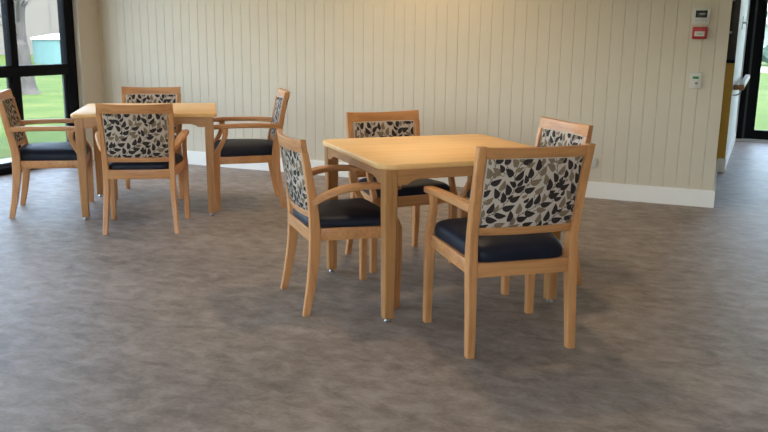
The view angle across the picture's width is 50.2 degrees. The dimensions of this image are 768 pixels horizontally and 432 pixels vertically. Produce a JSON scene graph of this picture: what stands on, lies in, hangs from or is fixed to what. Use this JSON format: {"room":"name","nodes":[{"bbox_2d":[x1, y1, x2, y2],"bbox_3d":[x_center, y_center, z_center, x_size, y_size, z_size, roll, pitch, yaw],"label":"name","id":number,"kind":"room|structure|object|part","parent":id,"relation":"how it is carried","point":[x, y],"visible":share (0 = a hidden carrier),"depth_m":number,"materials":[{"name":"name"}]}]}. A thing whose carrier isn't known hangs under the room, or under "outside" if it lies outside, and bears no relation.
{"room":"care facility","nodes":[
{"label":"care facility","id":0,"kind":"room"},
{"bbox_2d":[72,0,102,146],"bbox_3d":[-4.852,-1.009,4.042,0.220,2.700,9.950,6,13,22],"label":"wall","id":1,"kind":"structure","parent":0,"point":[85,12],"depth_m":8.27,"materials":[{"name":"beige paint"}]},
{"bbox_2d":[0,0,78,175],"bbox_3d":[-4.645,-0.991,4.551,0.111,2.450,8.020,6,13,22],"label":"window","id":2,"kind":"structure","parent":1,"relation":"in","point":[13,72],"depth_m":7.87,"materials":[{"name":"black metal"}]},
{"bbox_3d":[-3.552,-0.818,7.319,0.020,0.807,0.620,6,13,22],"label":"sash","id":3,"kind":"part","parent":2,"relation":"part of","materials":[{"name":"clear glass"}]},
{"bbox_3d":[-4.665,0.174,4.797,0.110,0.068,7.795,6,13,22],"label":"rail","id":4,"kind":"part","parent":2,"relation":"part of","materials":[{"name":"black metal"}]},
{"bbox_3d":[-3.287,-0.954,7.948,0.020,0.807,0.610,6,13,22],"label":"sash","id":5,"kind":"part","parent":2,"relation":"part of","materials":[{"name":"clear glass"}]},
{"bbox_2d":[0,141,767,431],"bbox_3d":[0.571,0.364,4.671,10.000,0.120,15.080,6,13,22],"label":"floor","id":6,"kind":"structure","parent":0,"point":[142,325],"depth_m":3.73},
{"bbox_2d":[0,89,93,217],"bbox_3d":[-2.473,-0.472,5.982,0.599,0.872,0.572,-3,13,-14],"label":"dining chair","id":7,"kind":"object","parent":6,"relation":"on","point":[25,158],"visible":0.88,"depth_m":5.80,"materials":[{"name":"brown wood"}]},
{"bbox_3d":[-2.721,-0.855,5.830,0.076,0.066,0.480,-3,13,-14],"label":"crest rail","id":8,"kind":"part","parent":7,"relation":"part of","materials":[{"name":"brown wood"}]},
{"bbox_3d":[-2.604,-0.387,5.732,0.113,0.810,0.054,-3,13,-14],"label":"leg","id":9,"kind":"part","parent":7,"relation":"part of","materials":[{"name":"brown wood"}]},
{"bbox_3d":[-2.684,-0.680,5.879,0.122,0.308,0.402,-3,13,-14],"label":"panel","id":10,"kind":"part","parent":7,"relation":"part of","materials":[{"name":"fabric"}]},
{"bbox_3d":[-2.649,-0.519,5.924,0.048,0.032,0.410,-3,13,-14],"label":"rail","id":11,"kind":"part","parent":7,"relation":"part of","materials":[{"name":"brown wood"}]},
{"bbox_3d":[-2.716,-0.481,6.149,0.113,0.810,0.054,-3,13,-14],"label":"leg","id":12,"kind":"part","parent":7,"relation":"part of","materials":[{"name":"brown wood"}]},
{"bbox_3d":[-2.357,-0.606,5.715,0.481,0.042,0.052,-2,13,-12],"label":"arm","id":13,"kind":"part","parent":7,"relation":"part of","materials":[{"name":"brown wood"}]},
{"bbox_3d":[-2.486,-0.713,6.193,0.481,0.042,0.052,-3,13,-17],"label":"arm","id":14,"kind":"part","parent":7,"relation":"part of","materials":[{"name":"brown wood"}]},
{"bbox_2d":[19,142,88,160],"bbox_3d":[-2.426,-0.482,5.993,0.475,0.096,0.492,-3,13,-14],"label":"seat cushion","id":15,"kind":"object","parent":7,"relation":"on","point":[46,151],"depth_m":5.80,"materials":[{"name":"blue leather"}]},
{"bbox_3d":[-2.429,-0.412,6.008,0.483,0.056,0.518,-3,13,-14],"label":"seat frame","id":16,"kind":"part","parent":7,"relation":"part of","materials":[{"name":"brown wood"}]},
{"bbox_3d":[-2.276,-0.320,6.340,0.051,0.425,0.041,-3,13,-14],"label":"leg","id":17,"kind":"part","parent":7,"relation":"part of","materials":[{"name":"brown wood"}]},
{"bbox_2d":[95,103,189,234],"bbox_3d":[-1.619,-0.347,5.505,0.602,0.853,0.542,-1,13,-8],"label":"dining chair","id":18,"kind":"object","parent":6,"relation":"on","point":[133,141],"visible":1,"depth_m":5.29,"materials":[{"name":"brown wood"}]},
{"bbox_3d":[-1.880,-0.509,5.468,0.079,0.109,0.443,-2,13,-13],"label":"arm","id":19,"kind":"part","parent":18,"relation":"part of","materials":[{"name":"brown wood"}]},
{"bbox_3d":[-1.810,-0.273,5.304,0.053,0.792,0.096,-1,13,-8],"label":"leg","id":20,"kind":"part","parent":18,"relation":"part of","materials":[{"name":"brown wood"}]},
{"bbox_3d":[-1.904,-0.184,5.757,0.040,0.421,0.048,-1,13,-8],"label":"leg","id":21,"kind":"part","parent":18,"relation":"part of","materials":[{"name":"brown wood"}]},
{"bbox_3d":[-1.582,-0.680,5.191,0.473,0.065,0.069,-1,13,-8],"label":"crest rail","id":22,"kind":"part","parent":18,"relation":"part of","materials":[{"name":"brown wood"}]},
{"bbox_3d":[-1.588,-0.517,5.257,0.396,0.295,0.099,-1,13,-8],"label":"panel","id":23,"kind":"part","parent":18,"relation":"part of","materials":[{"name":"fabric"}]},
{"bbox_3d":[-1.594,-0.367,5.319,0.404,0.032,0.045,-1,13,-8],"label":"rail","id":24,"kind":"part","parent":18,"relation":"part of","materials":[{"name":"brown wood"}]},
{"bbox_3d":[-1.624,-0.319,5.546,0.510,0.060,0.451,-1,13,-8],"label":"seat frame","id":25,"kind":"part","parent":18,"relation":"part of","materials":[{"name":"brown wood"}]},
{"bbox_2d":[109,153,182,169],"bbox_3d":[-1.624,-0.380,5.535,0.485,0.069,0.444,-1,13,-8],"label":"seat cushion","id":26,"kind":"object","parent":18,"relation":"on","point":[162,162],"depth_m":5.33,"materials":[{"name":"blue leather"}]},
{"bbox_3d":[-1.379,-0.281,5.363,0.053,0.792,0.096,-1,13,-8],"label":"leg","id":27,"kind":"part","parent":18,"relation":"part of","materials":[{"name":"brown wood"}]},
{"bbox_3d":[-1.364,-0.518,5.539,0.079,0.109,0.443,0,12,-3],"label":"arm","id":28,"kind":"part","parent":18,"relation":"part of","materials":[{"name":"brown wood"}]},
{"bbox_3d":[-1.406,-0.193,5.825,0.040,0.421,0.048,-1,13,-8],"label":"leg","id":29,"kind":"part","parent":18,"relation":"part of","materials":[{"name":"brown wood"}]},
{"bbox_2d":[70,103,216,219],"bbox_3d":[-1.760,-0.444,6.197,0.984,0.740,0.912,-2,13,-12],"label":"dining table","id":30,"kind":"object","parent":6,"relation":"on","point":[197,114],"visible":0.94,"depth_m":5.80,"materials":[{"name":"brown wood"}]},
{"bbox_3d":[-2.097,-0.335,5.703,0.062,0.694,0.062,-2,13,-12],"label":"leg","id":31,"kind":"part","parent":30,"relation":"part of","materials":[{"name":"brown wood"}]},
{"bbox_3d":[-2.274,-0.517,6.514,0.062,0.694,0.062,-2,13,-12],"label":"leg","id":32,"kind":"part","parent":30,"relation":"part of","materials":[{"name":"brown wood"}]},
{"bbox_3d":[-1.246,-0.364,5.882,0.062,0.694,0.062,-2,13,-12],"label":"leg","id":33,"kind":"part","parent":30,"relation":"part of","materials":[{"name":"brown wood"}]},
{"bbox_2d":[116,86,183,199],"bbox_3d":[-1.902,-0.608,6.668,0.602,0.853,0.542,-1,13,-8],"label":"dining chair","id":34,"kind":"object","parent":6,"relation":"on","point":[134,94],"visible":0.22,"depth_m":6.80,"materials":[{"name":"brown wood"}]},
{"bbox_3d":[-2.117,-0.338,6.439,0.040,0.421,0.048,-1,13,-8],"label":"leg","id":35,"kind":"part","parent":34,"relation":"part of","materials":[{"name":"brown wood"}]},
{"bbox_3d":[-2.145,-0.613,6.821,0.053,0.792,0.096,-1,13,-8],"label":"leg","id":36,"kind":"part","parent":34,"relation":"part of","materials":[{"name":"brown wood"}]},
{"bbox_3d":[-1.932,-1.043,6.811,0.473,0.065,0.069,-1,13,-8],"label":"crest rail","id":37,"kind":"part","parent":34,"relation":"part of","materials":[{"name":"brown wood"}]},
{"bbox_3d":[-1.930,-0.867,6.821,0.396,0.295,0.099,-1,13,-8],"label":"panel","id":38,"kind":"part","parent":34,"relation":"part of","materials":[{"name":"fabric"}]},
{"bbox_3d":[-1.714,-0.622,6.885,0.053,0.792,0.096,-1,13,-8],"label":"leg","id":39,"kind":"part","parent":34,"relation":"part of","materials":[{"name":"brown wood"}]},
{"bbox_3d":[-1.619,-0.348,6.513,0.040,0.421,0.048,-1,13,-8],"label":"leg","id":40,"kind":"part","parent":34,"relation":"part of","materials":[{"name":"brown wood"}]},
{"bbox_2d":[213,88,289,210],"bbox_3d":[-1.024,-0.533,6.337,0.599,0.872,0.572,-2,13,-13],"label":"dining chair","id":41,"kind":"object","parent":6,"relation":"on","point":[226,151],"visible":0.91,"depth_m":6.15,"materials":[{"name":"brown wood"}]},
{"bbox_3d":[-1.234,-0.250,6.080,0.051,0.425,0.041,-2,13,-13],"label":"leg","id":42,"kind":"part","parent":41,"relation":"part of","materials":[{"name":"brown wood"}]},
{"bbox_3d":[-1.130,-0.769,6.525,0.481,0.042,0.052,-2,13,-10],"label":"arm","id":43,"kind":"part","parent":41,"relation":"part of","materials":[{"name":"brown wood"}]},
{"bbox_2d":[214,139,272,156],"bbox_3d":[-1.072,-0.539,6.324,0.475,0.096,0.492,-2,13,-13],"label":"seat cushion","id":44,"kind":"object","parent":41,"relation":"on","point":[230,147],"depth_m":6.14,"materials":[{"name":"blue leather"}]},
{"bbox_3d":[-1.070,-0.469,6.340,0.483,0.056,0.518,-2,13,-13],"label":"seat frame","id":45,"kind":"part","parent":41,"relation":"part of","materials":[{"name":"brown wood"}]},
{"bbox_3d":[-1.013,-0.661,6.044,0.481,0.042,0.052,-3,13,-16],"label":"arm","id":46,"kind":"part","parent":41,"relation":"part of","materials":[{"name":"brown wood"}]},
{"bbox_3d":[-0.888,-0.557,6.597,0.113,0.810,0.054,-2,13,-13],"label":"leg","id":47,"kind":"part","parent":41,"relation":"part of","materials":[{"name":"brown wood"}]},
{"bbox_3d":[-0.807,-0.758,6.340,0.122,0.308,0.402,-2,13,-13],"label":"panel","id":48,"kind":"part","parent":41,"relation":"part of","materials":[{"name":"fabric"}]},
{"bbox_3d":[-0.786,-0.463,6.178,0.113,0.810,0.054,-2,13,-13],"label":"leg","id":49,"kind":"part","parent":41,"relation":"part of","materials":[{"name":"brown wood"}]},
{"bbox_3d":[-0.765,-0.936,6.310,0.076,0.066,0.480,-2,13,-13],"label":"crest rail","id":50,"kind":"part","parent":41,"relation":"part of","materials":[{"name":"brown wood"}]},
{"bbox_2d":[277,128,401,316],"bbox_3d":[-0.246,0.003,4.050,0.520,0.833,0.587,-4,13,-20],"label":"dining chair","id":51,"kind":"object","parent":6,"relation":"on","point":[316,218],"visible":0.96,"depth_m":3.87,"materials":[{"name":"brown wood"}]},
{"bbox_3d":[-0.486,0.000,4.190,0.092,0.773,0.051,-4,13,-20],"label":"leg","id":52,"kind":"part","parent":51,"relation":"part of","materials":[{"name":"brown wood"}]},
{"bbox_3d":[-0.454,-0.358,3.889,0.066,0.064,0.461,-4,13,-20],"label":"crest rail","id":53,"kind":"part","parent":51,"relation":"part of","materials":[{"name":"brown wood"}]},
{"bbox_3d":[-0.430,-0.194,3.935,0.096,0.288,0.386,-4,13,-20],"label":"panel","id":54,"kind":"part","parent":51,"relation":"part of","materials":[{"name":"fabric"}]},
{"bbox_3d":[-0.407,-0.044,3.978,0.043,0.031,0.394,-4,13,-20],"label":"rail","id":55,"kind":"part","parent":51,"relation":"part of","materials":[{"name":"brown wood"}]},
{"bbox_3d":[-0.339,0.087,3.802,0.092,0.773,0.051,-4,13,-20],"label":"leg","id":56,"kind":"part","parent":51,"relation":"part of","materials":[{"name":"brown wood"}]},
{"bbox_3d":[-0.216,0.035,4.069,0.433,0.059,0.497,-4,13,-20],"label":"seat frame","id":57,"kind":"part","parent":51,"relation":"part of","materials":[{"name":"brown wood"}]},
{"bbox_2d":[293,198,380,227],"bbox_3d":[-0.213,-0.024,4.056,0.426,0.068,0.472,-4,13,-20],"label":"seat cushion","id":58,"kind":"object","parent":51,"relation":"on","point":[350,212],"depth_m":3.89,"materials":[{"name":"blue leather"}]},
{"bbox_3d":[-0.301,-0.207,4.259,0.426,0.106,0.077,-5,14,-25],"label":"arm","id":59,"kind":"part","parent":51,"relation":"part of","materials":[{"name":"brown wood"}]},
{"bbox_3d":[-0.124,-0.102,3.795,0.426,0.106,0.077,-3,13,-15],"label":"arm","id":60,"kind":"part","parent":51,"relation":"part of","materials":[{"name":"brown wood"}]},
{"bbox_3d":[-0.112,0.143,4.401,0.046,0.411,0.039,-4,13,-20],"label":"leg","id":61,"kind":"part","parent":51,"relation":"part of","materials":[{"name":"brown wood"}]},
{"bbox_3d":[0.059,0.244,3.952,0.046,0.411,0.039,-4,13,-20],"label":"leg","id":62,"kind":"part","parent":51,"relation":"part of","materials":[{"name":"brown wood"}]},
{"bbox_2d":[345,110,456,272],"bbox_3d":[0.075,-0.168,4.793,0.599,0.853,0.488,-5,14,-25],"label":"dining chair","id":63,"kind":"object","parent":6,"relation":"on","point":[393,123],"visible":0.38,"depth_m":4.82,"materials":[{"name":"brown wood"}]},
{"bbox_3d":[-0.192,-0.153,4.854,0.052,0.792,0.086,-5,14,-25],"label":"leg","id":64,"kind":"part","parent":63,"relation":"part of","materials":[{"name":"brown wood"}]},
{"bbox_3d":[0.007,-0.259,4.922,0.402,0.032,0.040,-5,14,-25],"label":"rail","id":65,"kind":"part","parent":63,"relation":"part of","materials":[{"name":"brown wood"}]},
{"bbox_3d":[-0.057,0.108,4.538,0.040,0.421,0.043,-5,14,-25],"label":"leg","id":66,"kind":"part","parent":63,"relation":"part of","materials":[{"name":"brown wood"}]},
{"bbox_3d":[-0.011,-0.595,4.895,0.470,0.065,0.062,-5,14,-25],"label":"crest rail","id":67,"kind":"part","parent":63,"relation":"part of","materials":[{"name":"brown wood"}]},
{"bbox_3d":[-0.002,-0.420,4.910,0.394,0.295,0.090,-5,14,-25],"label":"panel","id":68,"kind":"part","parent":63,"relation":"part of","materials":[{"name":"fabric"}]},
{"bbox_3d":[0.088,-0.127,4.774,0.507,0.060,0.406,-5,14,-25],"label":"seat frame","id":69,"kind":"part","parent":63,"relation":"part of","materials":[{"name":"brown wood"}]},
{"bbox_2d":[358,176,449,197],"bbox_3d":[0.090,-0.187,4.758,0.482,0.069,0.400,-5,14,-25],"label":"seat cushion","id":70,"kind":"object","parent":63,"relation":"on","point":[415,189],"depth_m":4.61,"materials":[{"name":"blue leather"}]},
{"bbox_3d":[0.199,-0.189,5.037,0.052,0.792,0.086,-5,14,-25],"label":"leg","id":71,"kind":"part","parent":63,"relation":"part of","materials":[{"name":"brown wood"}]},
{"bbox_3d":[0.394,0.067,4.750,0.040,0.421,0.043,-5,14,-25],"label":"leg","id":72,"kind":"part","parent":63,"relation":"part of","materials":[{"name":"brown wood"}]},
{"bbox_2d":[323,134,560,321],"bbox_3d":[0.272,0.010,4.264,0.984,0.740,0.940,-4,13,-21],"label":"dining table","id":73,"kind":"object","parent":6,"relation":"on","point":[402,160],"visible":0.58,"depth_m":3.87,"materials":[{"name":"brown wood"}]},
{"bbox_3d":[-0.288,-0.047,4.502,0.062,0.694,0.062,-4,13,-21],"label":"leg","id":74,"kind":"part","parent":73,"relation":"part of","materials":[{"name":"brown wood"}]},
{"bbox_3d":[0.021,0.130,3.719,0.062,0.694,0.062,-4,13,-21],"label":"leg","id":75,"kind":"part","parent":73,"relation":"part of","materials":[{"name":"brown wood"}]},
{"bbox_3d":[0.833,0.072,4.027,0.062,0.694,0.062,-4,13,-21],"label":"leg","id":76,"kind":"part","parent":73,"relation":"part of","materials":[{"name":"brown wood"}]},
{"bbox_2d":[423,143,595,358],"bbox_3d":[0.525,0.101,3.537,0.572,0.882,0.563,-3,13,-16],"label":"dining chair","id":77,"kind":"object","parent":6,"relation":"on","point":[519,196],"visible":1,"depth_m":3.34,"materials":[{"name":"brown wood"}]},
{"bbox_3d":[0.206,0.282,3.758,0.041,0.425,0.048,-3,13,-16],"label":"leg","id":78,"kind":"part","parent":77,"relation":"part of","materials":[{"name":"brown wood"}]},
{"bbox_3d":[0.270,-0.077,3.474,0.052,0.042,0.450,-4,13,-19],"label":"arm","id":79,"kind":"part","parent":77,"relation":"part of","materials":[{"name":"brown wood"}]},
{"bbox_3d":[0.362,0.154,3.287,0.045,0.882,0.131,-3,13,-16],"label":"leg","id":80,"kind":"part","parent":77,"relation":"part of","materials":[{"name":"brown wood"}]},
{"bbox_2d":[434,218,562,261],"bbox_3d":[0.512,0.087,3.581,0.494,0.108,0.444,-3,13,-16],"label":"seat cushion","id":81,"kind":"object","parent":77,"relation":"on","point":[451,238],"depth_m":3.41,"materials":[{"name":"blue leather"}]},
{"bbox_3d":[0.512,0.152,3.593,0.518,0.091,0.451,-3,13,-16],"label":"seat frame","id":82,"kind":"part","parent":77,"relation":"part of","materials":[{"name":"brown wood"}]},
{"bbox_3d":[0.575,0.053,3.354,0.424,0.035,0.051,-3,13,-16],"label":"rail","id":83,"kind":"part","parent":77,"relation":"part of","materials":[{"name":"brown wood"}]},
{"bbox_3d":[0.696,0.257,3.898,0.041,0.425,0.048,-3,13,-16],"label":"leg","id":84,"kind":"part","parent":77,"relation":"part of","materials":[{"name":"brown wood"}]},
{"bbox_3d":[0.589,-0.095,3.280,0.416,0.295,0.120,-3,13,-16],"label":"panel","id":85,"kind":"part","parent":77,"relation":"part of","materials":[{"name":"fabric"}]},
{"bbox_3d":[0.601,-0.250,3.211,0.438,0.046,0.057,-3,13,-16],"label":"crest rail","id":86,"kind":"part","parent":77,"relation":"part of","materials":[{"name":"brown wood"}]},
{"bbox_3d":[0.800,0.132,3.412,0.045,0.882,0.131,-3,13,-16],"label":"leg","id":87,"kind":"part","parent":77,"relation":"part of","materials":[{"name":"brown wood"}]},
{"bbox_2d":[458,117,592,294],"bbox_3d":[0.769,-0.084,4.452,0.542,0.853,0.602,-4,13,-20],"label":"dining chair","id":88,"kind":"object","parent":6,"relation":"on","point":[551,132],"visible":0.3,"depth_m":4.49,"materials":[{"name":"brown wood"}]},
{"bbox_3d":[0.447,0.092,4.642,0.048,0.421,0.040,-4,13,-20],"label":"leg","id":89,"kind":"part","parent":88,"relation":"part of","materials":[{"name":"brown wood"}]},
{"bbox_3d":[0.625,0.195,4.184,0.048,0.421,0.040,-4,13,-20],"label":"leg","id":90,"kind":"part","parent":88,"relation":"part of","materials":[{"name":"brown wood"}]},
{"bbox_3d":[0.864,-0.111,4.721,0.096,0.792,0.053,-4,13,-20],"label":"leg","id":91,"kind":"part","parent":88,"relation":"part of","materials":[{"name":"brown wood"}]},
{"bbox_3d":[0.966,-0.312,4.477,0.100,0.295,0.396,-4,13,-20],"label":"panel","id":92,"kind":"part","parent":88,"relation":"part of","materials":[{"name":"fabric"}]},
{"bbox_3d":[0.995,-0.484,4.449,0.069,0.065,0.473,-4,13,-20],"label":"crest rail","id":93,"kind":"part","parent":88,"relation":"part of","materials":[{"name":"brown wood"}]},
{"bbox_3d":[1.018,-0.021,4.325,0.096,0.792,0.053,-4,13,-20],"label":"leg","id":94,"kind":"part","parent":88,"relation":"part of","materials":[{"name":"brown wood"}]},
{"bbox_2d":[97,0,731,190],"bbox_3d":[-0.131,-1.677,7.331,5.958,2.700,0.151,6,13,22],"label":"wall","id":95,"kind":"structure","parent":0,"point":[622,69],"depth_m":7.02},
{"bbox_2d":[187,151,717,207],"bbox_3d":[0.205,-0.596,8.399,5.956,0.135,1.946,6,13,22],"label":"baseboard","id":96,"kind":"structure","parent":95,"relation":"attached to","point":[601,190],"depth_m":6.68,"materials":[{"name":"white paint"}]},
{"bbox_2d":[591,158,596,166],"bbox_3d":[1.693,-0.441,6.738,0.110,0.072,0.016,6,13,22],"label":"power outlet","id":97,"kind":"object","parent":95,"relation":"attached to","point":[594,161],"visible":0.41,"depth_m":6.72,"materials":[{"name":"white plastic"}]},
{"bbox_2d":[688,72,701,87],"bbox_3d":[2.398,-1.046,6.309,0.092,0.120,0.018,6,13,22],"label":"wall switch","id":98,"kind":"object","parent":95,"relation":"attached to","point":[695,78],"visible":1,"depth_m":6.30,"materials":[{"name":"white plastic"}]},
{"bbox_2d":[692,27,706,38],"bbox_3d":[2.395,-1.389,6.220,0.104,0.090,0.048,6,13,22],"label":"fire alarm","id":99,"kind":"object","parent":95,"relation":"attached to","point":[697,32],"visible":1,"depth_m":6.20,"materials":[{"name":"red plastic"}]},
{"bbox_3d":[2.387,-1.379,6.201,0.072,0.036,0.004,6,13,22],"label":"label plate","id":100,"kind":"part","parent":99,"relation":"part of","materials":[{"name":"white plastic"}]},
{"bbox_2d":[692,8,710,23],"bbox_3d":[2.402,-1.514,6.203,0.128,0.120,0.025,6,13,22],"label":"thermostat","id":101,"kind":"object","parent":95,"relation":"attached to","point":[700,15],"visible":1,"depth_m":6.19,"materials":[{"name":"white plastic"}]},
{"bbox_2d":[716,0,740,158],"bbox_3d":[3.352,-1.779,7.988,0.178,2.700,0.170,6,13,22],"label":"wall pier","id":102,"kind":"object","parent":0,"point":[729,71],"visible":0.11,"depth_m":8.05,"materials":[{"name":"yellow paint"}]},
{"bbox_2d":[717,158,725,172],"bbox_3d":[3.360,-0.505,8.159,0.072,0.138,0.014,6,13,22],"label":"baseboard","id":103,"kind":"object","parent":102,"relation":"attached to","point":[721,161],"visible":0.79,"depth_m":8.15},
{"bbox_2d":[726,0,740,62],"bbox_3d":[3.362,-1.970,7.830,0.080,1.000,0.034,6,13,22],"label":"wall panel","id":104,"kind":"object","parent":102,"relation":"attached to","point":[736,4],"visible":0.98,"depth_m":7.87,"materials":[{"name":"black metal"}]},
{"bbox_2d":[725,0,748,154],"bbox_3d":[3.944,-2.041,9.207,0.140,2.700,2.882,6,14,24],"label":"wall","id":105,"kind":"structure","parent":0,"point":[744,3],"depth_m":9.12,"materials":[{"name":"paint"}]},
{"bbox_2d":[725,130,735,168],"bbox_3d":[3.998,-0.784,9.452,0.014,0.140,2.882,6,14,24],"label":"baseboard","id":106,"kind":"structure","parent":105,"relation":"attached to","point":[727,156],"depth_m":9.19,"materials":[{"name":"white paint"}]},
{"bbox_2d":[732,74,749,95],"bbox_3d":[4.076,-1.500,9.326,0.108,0.123,2.594,6,14,24],"label":"handrail","id":107,"kind":"object","parent":105,"relation":"attached to","point":[744,81],"visible":1,"depth_m":8.28,"materials":[{"name":"brown wood"}]},
{"bbox_3d":[4.079,-1.529,9.319,0.103,0.055,2.594,6,14,24],"label":"rail","id":108,"kind":"part","parent":107,"relation":"part of","materials":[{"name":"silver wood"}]},
{"bbox_3d":[6.230,-2.170,9.917,3.480,2.700,0.200,6,13,22],"label":"wall","id":109,"kind":"structure","parent":0,"visible":0},
{"bbox_2d":[735,0,749,140],"bbox_3d":[4.623,-2.150,10.548,0.045,2.350,0.170,6,13,22],"label":"trim","id":110,"kind":"structure","parent":109,"relation":"attached to","point":[749,0],"depth_m":10.50,"materials":[{"name":"white paint"}]},
{"bbox_2d":[736,0,767,142],"bbox_3d":[5.808,-2.026,10.054,2.535,2.350,0.170,6,13,22],"label":"door","id":111,"kind":"structure","parent":109,"relation":"in","point":[746,132],"depth_m":10.52,"materials":[{"name":"black metal"}]},
{"label":"outside","id":112,"kind":"structure","parent":0,"visible":0},
{"bbox_2d":[0,55,767,158],"bbox_3d":[0.037,-2.916,19.838,180.000,0.001,180.000,1,12,0],"label":"lawn","id":113,"kind":"structure","parent":112,"point":[49,104],"depth_m":16.05,"materials":[{"name":"green plant"}]},
{"bbox_2d":[0,0,40,94],"bbox_3d":[-8.592,-4.565,18.516,1.336,3.715,1.492,-3,13,-18],"label":"bare tree","id":114,"kind":"object","parent":113,"relation":"on","point":[28,84],"visible":0.59,"depth_m":18.62,"materials":[{"name":"grey plant"}]},
{"bbox_2d":[0,0,58,54],"bbox_3d":[-23.044,-13.647,51.307,28.800,6.800,9.000,-4,13,-20],"label":"building","id":115,"kind":"structure","parent":113,"relation":"on","point":[41,16],"depth_m":48.50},
{"bbox_2d":[30,33,60,63],"bbox_3d":[-13.803,-7.782,37.748,4.540,1.430,4.540,1,12,0],"label":"water tank","id":116,"kind":"object","parent":113,"relation":"on","point":[46,48],"visible":0.23,"depth_m":35.87,"materials":[{"name":"teal plastic"}]},
{"bbox_3d":[-13.797,-8.295,37.634,4.540,0.380,4.540,1,12,0],"label":"lid","id":117,"kind":"part","parent":116,"relation":"part of","materials":[{"name":"white plastic"}]},
{"bbox_2d":[762,11,767,63],"bbox_3d":[25.455,-9.823,44.913,18.000,3.690,1.579,6,13,22],"label":"hedge","id":118,"kind":"object","parent":113,"relation":"on","point":[765,46],"visible":0.02,"depth_m":46.31,"materials":[{"name":"green plant"}]},
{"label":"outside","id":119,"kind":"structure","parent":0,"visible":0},
{"bbox_2d":[761,67,767,72],"bbox_3d":[25.946,-6.241,36.215,28.000,0.045,7.000,6,13,22],"label":"path","id":120,"kind":"structure","parent":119,"point":[763,69],"depth_m":38.21,"materials":[{"name":"concrete"}]},
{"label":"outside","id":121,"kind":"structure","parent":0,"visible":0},
{"bbox_2d":[0,158,11,163],"bbox_3d":[-0.097,0.437,4.371,10.600,0.110,18.000,6,13,22],"label":"paving","id":122,"kind":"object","parent":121,"point":[5,160],"depth_m":8.53,"materials":[{"name":"concrete"}]}
]}

